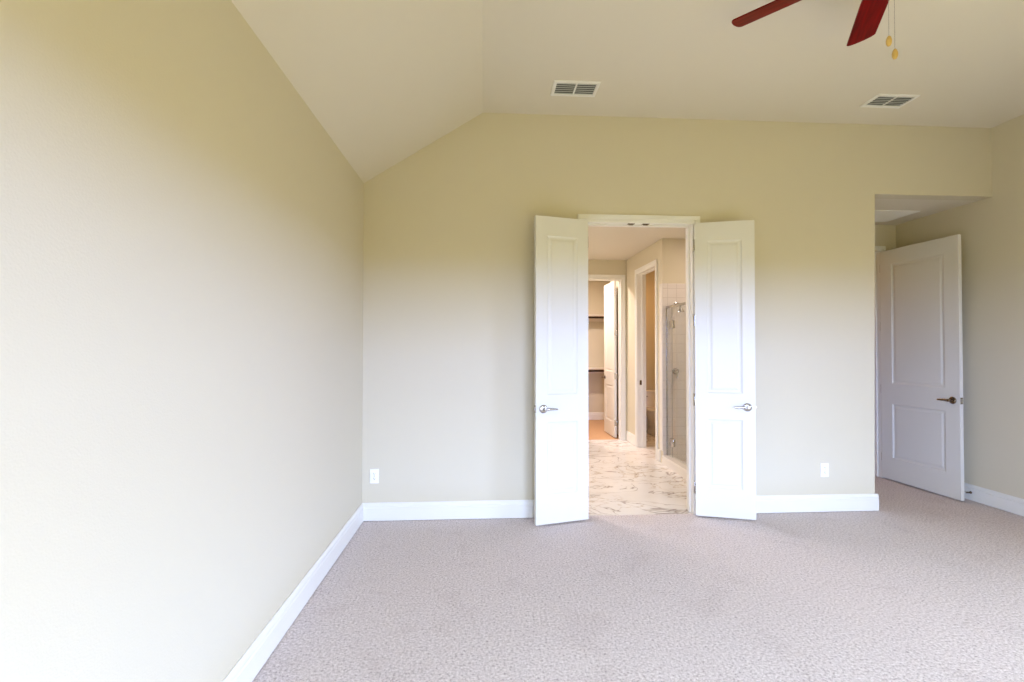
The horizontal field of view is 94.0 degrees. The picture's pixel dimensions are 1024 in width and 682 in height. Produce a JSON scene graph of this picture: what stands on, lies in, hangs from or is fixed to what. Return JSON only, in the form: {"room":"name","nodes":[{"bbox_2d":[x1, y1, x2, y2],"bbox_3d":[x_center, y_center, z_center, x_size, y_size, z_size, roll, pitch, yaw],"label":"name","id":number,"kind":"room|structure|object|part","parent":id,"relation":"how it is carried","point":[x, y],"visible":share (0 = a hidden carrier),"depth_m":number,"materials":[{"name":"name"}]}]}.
{"room":"empty bedroom","nodes":[
{"label":"empty bedroom","id":0,"kind":"room"},
{"bbox_2d":[0,0,363,681],"bbox_3d":[-1.141,0.062,1.705,0.120,2.763,4.582,0,-1,-3],"label":"wall","id":1,"kind":"structure","parent":0,"point":[181,233],"depth_m":1.45,"materials":[{"name":"beige paint"}]},
{"bbox_2d":[222,503,362,681],"bbox_3d":[-1.075,1.347,1.690,0.016,0.142,4.342,0,-1,-3],"label":"baseboard","id":2,"kind":"structure","parent":1,"relation":"attached to","point":[251,662],"depth_m":2.38,"materials":[{"name":"white paint"}]},
{"bbox_2d":[588,281,609,411],"bbox_3d":[1.301,0.162,8.381,3.200,2.763,2.020,0,-1,-3],"label":"wall","id":3,"kind":"structure","parent":0,"point":[595,288],"depth_m":9.31,"materials":[{"name":"beige paint"}]},
{"bbox_2d":[588,315,603,321],"bbox_3d":[1.252,-0.388,9.138,2.990,0.212,0.320,0,-1,-3],"label":"closet shelf","id":4,"kind":"object","parent":3,"relation":"attached to","point":[591,318],"visible":0.02,"depth_m":9.29,"materials":[{"name":"beige paint"}]},
{"bbox_2d":[588,368,603,372],"bbox_3d":[1.251,0.622,9.123,2.990,0.212,0.320,0,-1,-3],"label":"closet shelf","id":5,"kind":"object","parent":3,"relation":"attached to","point":[590,370],"visible":0.02,"depth_m":9.02,"materials":[{"name":"beige paint"}]},
{"bbox_3d":[1.261,0.566,9.004,2.985,0.033,0.033,0,-1,-3],"label":"rod","id":6,"kind":"part","parent":5,"relation":"part of","materials":[{"name":"brown metal"}]},
{"bbox_2d":[588,412,618,434],"bbox_3d":[1.303,1.446,8.313,3.000,0.142,1.920,0,-1,-3],"label":"baseboard","id":7,"kind":"structure","parent":3,"relation":"attached to","point":[591,415],"depth_m":9.28,"materials":[{"name":"white paint"}]},
{"bbox_2d":[588,260,626,429],"bbox_3d":[0.357,0.145,7.253,2.780,2.763,0.120,0,-1,-3],"label":"wall","id":8,"kind":"structure","parent":0,"point":[595,267],"depth_m":7.28,"materials":[{"name":"beige paint"}]},
{"bbox_2d":[588,274,625,439],"bbox_3d":[1.341,0.249,7.301,0.762,2.514,0.141,0,-1,-3],"label":"door frame","id":9,"kind":"structure","parent":8,"relation":"attached to","point":[620,278],"depth_m":7.26,"materials":[{"name":"white paint"}]},
{"bbox_2d":[601,281,617,437],"bbox_3d":[1.584,0.284,7.707,0.159,2.430,0.624,0,-1,-4],"label":"door","id":10,"kind":"structure","parent":8,"relation":"in","point":[610,291],"depth_m":7.63,"materials":[{"name":"white paint"}]},
{"bbox_2d":[231,0,1023,182],"bbox_3d":[1.649,-1.621,1.897,5.706,0.766,4.582,0,-1,-3],"label":"ceiling","id":11,"kind":"structure","parent":0,"point":[385,80],"depth_m":3.08,"materials":[{"name":"beige paint"}]},
{"bbox_2d":[550,80,600,96],"bbox_3d":[0.474,-1.896,3.592,0.349,0.009,0.209,0,-1,-3],"label":"ceiling vent","id":12,"kind":"object","parent":11,"relation":"in","point":[560,87],"visible":1,"depth_m":3.58,"materials":[{"name":"white metal"}]},
{"bbox_2d":[732,0,897,59],"bbox_3d":[1.689,-1.575,2.056,1.286,0.692,1.270,0,-1,-3],"label":"ceiling fan","id":13,"kind":"object","parent":11,"relation":"hanging from","point":[870,13],"visible":1,"depth_m":2.47,"materials":[{"name":"red wood"}]},
{"bbox_3d":[1.361,-1.693,2.385,0.485,0.006,0.136,-1,13,44],"label":"blade","id":14,"kind":"part","parent":13,"relation":"part of","materials":[{"name":"red wood"}]},
{"bbox_3d":[1.855,-1.691,2.473,0.136,0.006,0.485,-16,-8,25],"label":"blade","id":15,"kind":"part","parent":13,"relation":"part of","materials":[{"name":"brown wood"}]},
{"bbox_3d":[1.643,-1.307,2.081,0.023,0.046,0.023,0,-1,-3],"label":"pull knob","id":16,"kind":"part","parent":13,"relation":"part of","materials":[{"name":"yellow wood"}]},
{"bbox_3d":[1.670,-1.251,2.082,0.023,0.046,0.023,0,-1,-3],"label":"pull knob","id":17,"kind":"part","parent":13,"relation":"part of","materials":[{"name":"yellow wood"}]},
{"bbox_2d":[859,93,920,107],"bbox_3d":[2.977,-1.891,3.767,0.336,0.009,0.198,0,-1,-3],"label":"ceiling vent","id":18,"kind":"object","parent":11,"relation":"in","point":[880,100],"visible":1,"depth_m":3.76,"materials":[{"name":"white metal"}]},
{"bbox_2d":[252,420,1023,681],"bbox_3d":[1.489,1.497,4.466,5.706,0.060,9.820,0,-1,-3],"label":"floor","id":19,"kind":"structure","parent":0,"point":[925,586],"depth_m":2.70,"materials":[{"name":"carpet"}]},
{"bbox_2d":[646,389,654,435],"bbox_3d":[2.354,1.165,7.744,0.494,0.696,0.731,0,-1,-3],"label":"toilet","id":20,"kind":"object","parent":19,"relation":"on","point":[650,393],"visible":0.31,"depth_m":7.80,"materials":[{"name":"white ceramic"}]},
{"bbox_3d":[2.339,1.024,8.005,0.470,0.330,0.196,0,-1,-3],"label":"tank","id":21,"kind":"part","parent":20,"relation":"part of","materials":[{"name":"white ceramic"}]},
{"bbox_3d":[2.339,0.840,8.008,0.494,0.038,0.212,0,-1,-3],"label":"tank lid","id":22,"kind":"part","parent":20,"relation":"part of","materials":[{"name":"white ceramic"}]},
{"bbox_3d":[2.359,1.099,7.670,0.376,0.022,0.576,0,-1,-3],"label":"seat lid","id":23,"kind":"part","parent":20,"relation":"part of","materials":[{"name":"white ceramic"}]},
{"bbox_3d":[2.357,1.321,7.690,0.370,0.384,0.613,0,-1,-3],"label":"bowl","id":24,"kind":"part","parent":20,"relation":"part of","materials":[{"name":"white ceramic"}]},
{"bbox_2d":[662,455,686,479],"bbox_3d":[1.928,1.430,4.979,0.130,0.110,1.626,0,-1,-3],"label":"shower curb","id":25,"kind":"object","parent":19,"relation":"on","point":[676,465],"visible":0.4,"depth_m":5.43,"materials":[{"name":"white stone"}]},
{"bbox_2d":[666,302,685,457],"bbox_3d":[1.928,0.470,5.006,0.028,1.806,1.600,0,-1,-3],"label":"shower door frame","id":26,"kind":"structure","parent":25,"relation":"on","point":[672,322],"depth_m":5.65,"materials":[{"name":"silver metal"}]},
{"bbox_3d":[1.929,-0.419,5.019,0.020,0.028,1.600,0,-1,-3],"label":"header rail","id":27,"kind":"part","parent":26,"relation":"part of","materials":[{"name":"silver metal"}]},
{"bbox_2d":[610,238,671,461],"bbox_3d":[1.824,0.143,7.010,0.120,2.763,2.380,0,-1,-3],"label":"wall","id":28,"kind":"structure","parent":0,"point":[661,250],"depth_m":6.91,"materials":[{"name":"beige paint"}]},
{"bbox_2d":[626,430,660,460],"bbox_3d":[0.452,1.406,5.628,2.780,0.142,3.098,0,-1,-3],"label":"baseboard","id":29,"kind":"structure","parent":28,"relation":"attached to","point":[630,437],"depth_m":6.93,"materials":[{"name":"white paint"}]},
{"bbox_2d":[635,259,657,459],"bbox_3d":[1.851,0.237,6.402,0.141,2.513,0.855,0,-1,-3],"label":"door frame","id":30,"kind":"structure","parent":28,"relation":"attached to","point":[640,273],"depth_m":6.75,"materials":[{"name":"white paint"}]},
{"bbox_2d":[659,284,662,450],"bbox_3d":[1.828,0.317,5.847,0.010,2.040,0.087,0,-1,-3],"label":"trim","id":31,"kind":"structure","parent":28,"relation":"attached to","point":[660,285],"depth_m":5.83,"materials":[{"name":"white wood"}]},
{"bbox_2d":[646,271,654,430],"bbox_3d":[2.482,0.132,6.229,1.100,2.763,4.018,0,-1,-3],"label":"wall","id":32,"kind":"structure","parent":0,"point":[650,277],"depth_m":8.14,"materials":[{"name":"beige paint"}]},
{"bbox_2d":[362,113,991,520],"bbox_3d":[1.514,-0.205,4.103,5.466,3.373,0.120,0,-1,-3],"label":"wall","id":33,"kind":"structure","parent":0,"point":[448,412],"depth_m":4.02,"materials":[{"name":"beige paint"}]},
{"bbox_2d":[370,469,378,482],"bbox_3d":[-1.114,1.093,3.863,0.072,0.116,0.008,0,-1,-3],"label":"wall outlet","id":34,"kind":"object","parent":33,"relation":"attached to","point":[374,473],"visible":1,"depth_m":3.86,"materials":[{"name":"white plastic"}]},
{"bbox_2d":[534,215,588,525],"bbox_3d":[0.400,0.226,3.829,0.475,2.430,0.159,0,-1,-18],"label":"door","id":35,"kind":"structure","parent":33,"relation":"in","point":[561,398],"depth_m":3.81,"materials":[{"name":"white paint"}]},
{"bbox_3d":[0.256,0.535,3.726,0.068,0.068,0.062,0,-1,-18],"label":"handle","id":36,"kind":"part","parent":35,"relation":"part of","materials":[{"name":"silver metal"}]},
{"bbox_2d":[363,493,878,520],"bbox_3d":[0.942,1.389,4.473,4.374,0.142,1.004,0,-1,-3],"label":"baseboard","id":37,"kind":"structure","parent":33,"relation":"attached to","point":[434,510],"depth_m":3.91,"materials":[{"name":"white paint"}]},
{"bbox_2d":[578,214,699,514],"bbox_3d":[1.066,0.201,4.071,1.047,2.516,0.160,0,-1,-3],"label":"door frame","id":38,"kind":"structure","parent":33,"relation":"attached to","point":[595,220],"depth_m":4.05,"materials":[{"name":"white paint"}]},
{"bbox_2d":[693,220,755,519],"bbox_3d":[1.752,0.229,3.942,0.479,2.430,0.159,0,-1,15],"label":"door","id":39,"kind":"structure","parent":33,"relation":"in","point":[724,398],"depth_m":3.92,"materials":[{"name":"white paint"}]},
{"bbox_3d":[1.904,0.538,3.847,0.068,0.068,0.062,0,-1,13],"label":"handle","id":40,"kind":"part","parent":39,"relation":"part of","materials":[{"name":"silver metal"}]},
{"bbox_2d":[821,463,828,476],"bbox_3d":[2.679,1.105,4.090,0.072,0.116,0.008,0,-1,-3],"label":"wall outlet","id":41,"kind":"object","parent":33,"relation":"attached to","point":[824,466],"visible":1,"depth_m":4.09,"materials":[{"name":"white plastic"}]},
{"bbox_2d":[672,238,685,283],"bbox_3d":[2.451,0.127,5.906,1.000,2.763,0.100,0,-1,-3],"label":"wall","id":42,"kind":"structure","parent":0,"point":[678,245],"depth_m":5.85,"materials":[{"name":"beige paint"}]},
{"bbox_2d":[663,283,685,460],"bbox_3d":[2.395,0.378,5.843,1.119,2.160,0.012,0,-1,-3],"label":"shower tile","id":43,"kind":"structure","parent":42,"relation":"attached to","point":[672,292],"depth_m":5.81,"materials":[{"name":"beige tile"}]},
{"bbox_2d":[673,368,678,377],"bbox_3d":[1.992,0.387,5.784,0.080,0.120,0.058,0,-1,-3],"label":"shower valve","id":44,"kind":"object","parent":43,"relation":"attached to","point":[675,370],"visible":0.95,"depth_m":5.77,"materials":[{"name":"grey metal"}]},
{"bbox_2d":[674,302,683,311],"bbox_3d":[2.006,-0.409,5.737,0.074,0.130,0.179,0,-1,-3],"label":"sprayer","id":45,"kind":"object","parent":43,"relation":"attached to","point":[680,307],"visible":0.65,"depth_m":5.67,"materials":[{"name":"grey metal"}]},
{"bbox_2d":[588,199,975,259],"bbox_3d":[1.553,-1.282,6.805,5.309,0.080,5.239,0,-1,-3],"label":"ceiling","id":46,"kind":"structure","parent":0,"point":[604,243],"depth_m":5.55,"materials":[{"name":"beige paint"}]},
{"bbox_2d":[875,210,919,221],"bbox_3d":[3.678,-1.264,4.838,0.596,0.009,0.398,0,-1,-3],"label":"ceiling vent","id":47,"kind":"object","parent":46,"relation":"in","point":[880,215],"visible":0.5,"depth_m":4.77,"materials":[{"name":"white metal"}]},
{"bbox_2d":[875,225,895,250],"bbox_3d":[3.630,0.118,5.215,1.108,2.763,0.120,0,-1,-3],"label":"wall","id":48,"kind":"structure","parent":0,"point":[885,235],"depth_m":5.20,"materials":[{"name":"beige paint"}]},
{"bbox_2d":[875,246,885,477],"bbox_3d":[3.581,0.224,5.201,0.938,2.508,0.141,0,-1,-3],"label":"door frame","id":49,"kind":"structure","parent":48,"relation":"attached to","point":[878,447],"depth_m":5.20,"materials":[{"name":"white paint"}]},
{"bbox_2d":[879,234,964,500],"bbox_3d":[4.054,0.244,4.765,0.159,2.430,0.834,0,-1,-7],"label":"door","id":50,"kind":"structure","parent":48,"relation":"in","point":[922,422],"depth_m":4.69,"materials":[{"name":"paint"},{"name":"bronze"}]},
{"bbox_3d":[4.045,0.548,4.411,0.062,0.068,0.068,0,-1,-7],"label":"handle","id":51,"kind":"part","parent":50,"relation":"part of","materials":[{"name":"brown metal"}]},
{"bbox_2d":[896,114,1023,514],"bbox_3d":[4.406,-0.225,2.536,0.120,3.373,5.570,0,-1,-3],"label":"wall","id":52,"kind":"structure","parent":0,"point":[991,229],"depth_m":4.20,"materials":[{"name":"beige paint"}]},
{"bbox_2d":[964,482,1023,516],"bbox_3d":[4.278,1.364,2.506,0.133,0.142,5.330,0,-1,-3],"label":"baseboard","id":53,"kind":"structure","parent":52,"relation":"attached to","point":[1012,504],"depth_m":4.18,"materials":[{"name":"white paint"}]}
]}

